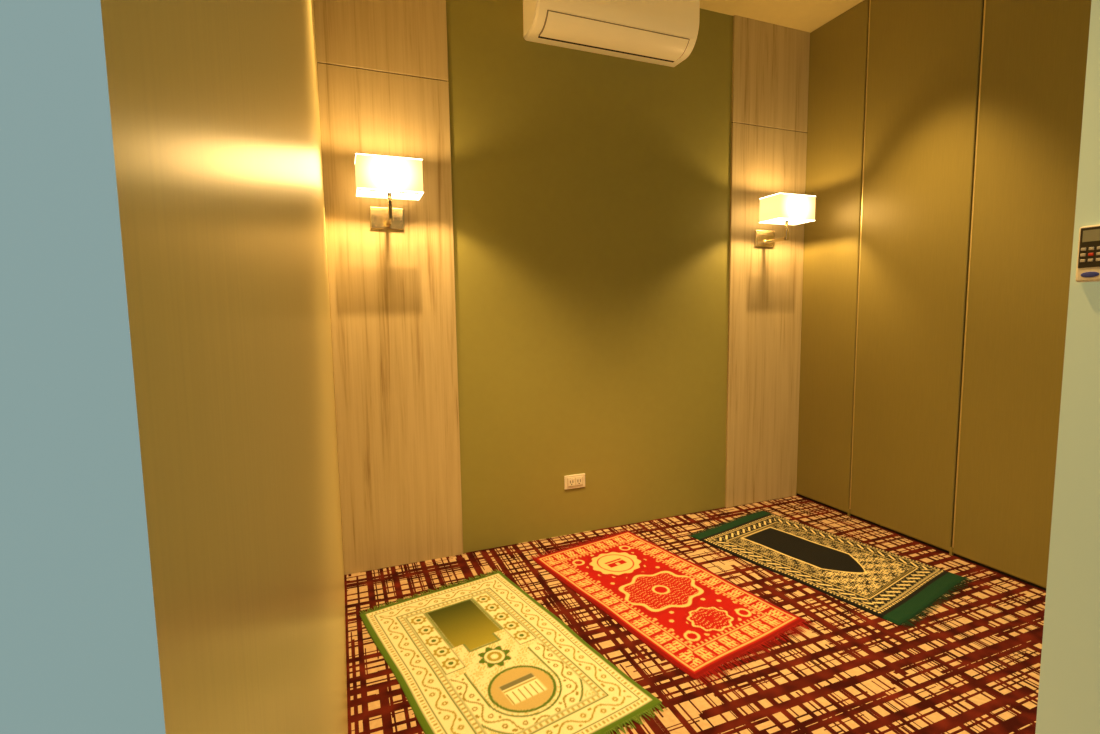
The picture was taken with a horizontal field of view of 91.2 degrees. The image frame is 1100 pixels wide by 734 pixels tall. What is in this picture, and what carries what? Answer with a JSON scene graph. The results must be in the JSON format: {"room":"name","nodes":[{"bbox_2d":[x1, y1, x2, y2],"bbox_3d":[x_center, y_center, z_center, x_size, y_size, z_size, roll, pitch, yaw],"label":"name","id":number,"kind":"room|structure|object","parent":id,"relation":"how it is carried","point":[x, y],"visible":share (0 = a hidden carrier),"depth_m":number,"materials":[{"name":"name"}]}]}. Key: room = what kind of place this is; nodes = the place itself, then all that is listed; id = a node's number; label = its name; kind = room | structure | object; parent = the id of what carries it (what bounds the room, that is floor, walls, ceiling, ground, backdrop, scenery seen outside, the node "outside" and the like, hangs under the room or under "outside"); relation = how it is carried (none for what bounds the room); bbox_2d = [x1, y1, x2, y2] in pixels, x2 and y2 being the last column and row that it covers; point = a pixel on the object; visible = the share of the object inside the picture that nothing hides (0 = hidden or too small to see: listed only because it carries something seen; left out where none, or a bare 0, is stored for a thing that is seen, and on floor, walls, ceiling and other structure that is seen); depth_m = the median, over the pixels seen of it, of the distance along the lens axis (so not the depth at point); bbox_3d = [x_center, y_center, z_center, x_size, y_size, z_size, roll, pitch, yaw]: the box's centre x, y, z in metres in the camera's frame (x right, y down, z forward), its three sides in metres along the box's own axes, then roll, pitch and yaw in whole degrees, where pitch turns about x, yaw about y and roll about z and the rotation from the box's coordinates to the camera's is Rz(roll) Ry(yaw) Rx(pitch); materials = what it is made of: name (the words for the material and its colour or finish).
{"room":"prayer room","nodes":[
{"label":"prayer room","id":0,"kind":"room"},
{"bbox_2d":[100,0,347,733],"bbox_3d":[-0.576,-0.332,1.188,0.120,2.700,2.488,-3,6,-21],"label":"wall","id":1,"kind":"structure","parent":0,"point":[215,113],"depth_m":0.16,"materials":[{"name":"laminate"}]},
{"bbox_2d":[0,0,165,733],"bbox_3d":[-0.022,-0.205,-0.218,0.122,2.700,0.546,-3,6,-21],"label":"wall","id":2,"kind":"structure","parent":1,"relation":"attached to","point":[79,654],"depth_m":0.06,"materials":[{"name":"blue paint"}]},
{"bbox_2d":[314,0,809,574],"bbox_3d":[0.261,-0.496,2.773,2.901,2.700,0.132,-3,6,-21],"label":"wall","id":3,"kind":"structure","parent":0,"point":[591,191],"depth_m":2.63,"materials":[{"name":"green paint"}]},
{"bbox_2d":[355,153,423,229],"bbox_3d":[-0.658,-0.702,2.194,0.247,0.241,0.238,-3,6,-21],"label":"wall sconce","id":4,"kind":"object","parent":3,"relation":"attached to","point":[377,176],"depth_m":2.10,"materials":[{"name":"white fabric"}]},
{"bbox_2d":[564,473,584,489],"bbox_3d":[0.128,0.586,2.754,0.116,0.072,0.012,-3,6,-21],"label":"power outlet","id":5,"kind":"object","parent":3,"relation":"attached to","point":[577,480],"visible":1,"depth_m":2.75,"materials":[{"name":"white plastic"}]},
{"bbox_2d":[523,0,699,66],"bbox_3d":[0.298,-1.653,2.515,0.825,0.294,0.206,-3,6,-21],"label":"air conditioner","id":6,"kind":"object","parent":3,"relation":"attached to","point":[660,32],"visible":1,"depth_m":2.47,"materials":[{"name":"white plastic"}]},
{"bbox_2d":[755,193,815,246],"bbox_3d":[1.257,-0.793,2.939,0.247,0.241,0.238,-3,6,-21],"label":"wall sconce","id":7,"kind":"object","parent":3,"relation":"attached to","point":[786,209],"depth_m":2.85,"materials":[{"name":"white fabric"}]},
{"bbox_2d":[344,495,1045,733],"bbox_3d":[0.947,1.025,1.211,2.901,0.050,3.784,-3,6,-21],"label":"floor","id":8,"kind":"structure","parent":0,"point":[972,665],"depth_m":1.79,"materials":[{"name":"carpet"}]},
{"bbox_2d":[359,569,665,733],"bbox_3d":[-0.202,0.955,1.805,0.611,0.009,1.051,-4,7,-33],"label":"rug","id":9,"kind":"object","parent":8,"relation":"on","point":[481,655],"visible":1,"depth_m":1.72,"materials":[{"name":"beige fabric"}]},
{"bbox_2d":[529,529,813,687],"bbox_3d":[0.427,0.905,2.230,0.592,0.009,1.079,-4,6,-32],"label":"rug","id":10,"kind":"object","parent":8,"relation":"on","point":[693,617],"visible":1,"depth_m":2.09,"materials":[{"name":"red fabric"}]},
{"bbox_2d":[688,510,972,627],"bbox_3d":[1.230,0.868,2.492,0.610,0.009,1.034,-5,7,-34],"label":"rug","id":11,"kind":"object","parent":8,"relation":"on","point":[891,587],"visible":1,"depth_m":2.38,"materials":[{"name":"beige fabric"}]},
{"bbox_2d":[700,0,863,32],"bbox_3d":[0.907,-1.712,0.949,2.901,0.050,3.784,-3,6,-21],"label":"ceiling","id":12,"kind":"structure","parent":0,"point":[803,15],"depth_m":2.82,"materials":[{"name":"white paint"}]},
{"bbox_2d":[796,0,1091,590],"bbox_3d":[1.871,-0.487,2.433,0.151,2.700,1.938,-3,6,-21],"label":"wall","id":13,"kind":"structure","parent":0,"point":[944,136],"depth_m":2.45,"materials":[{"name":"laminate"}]},
{"bbox_2d":[1035,0,1099,733],"bbox_3d":[2.054,-0.305,0.508,1.221,2.700,1.896,-3,6,-21],"label":"wall","id":14,"kind":"structure","parent":0,"point":[1069,680],"depth_m":1.18,"materials":[{"name":"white paint"}]},
{"bbox_2d":[1076,224,1099,281],"bbox_3d":[1.147,-0.239,1.136,0.021,0.118,0.050,-3,6,-21],"label":"keypad","id":15,"kind":"object","parent":14,"relation":"attached to","point":[1088,257],"visible":1,"depth_m":1.14,"materials":[{"name":"white plastic"}]}
]}

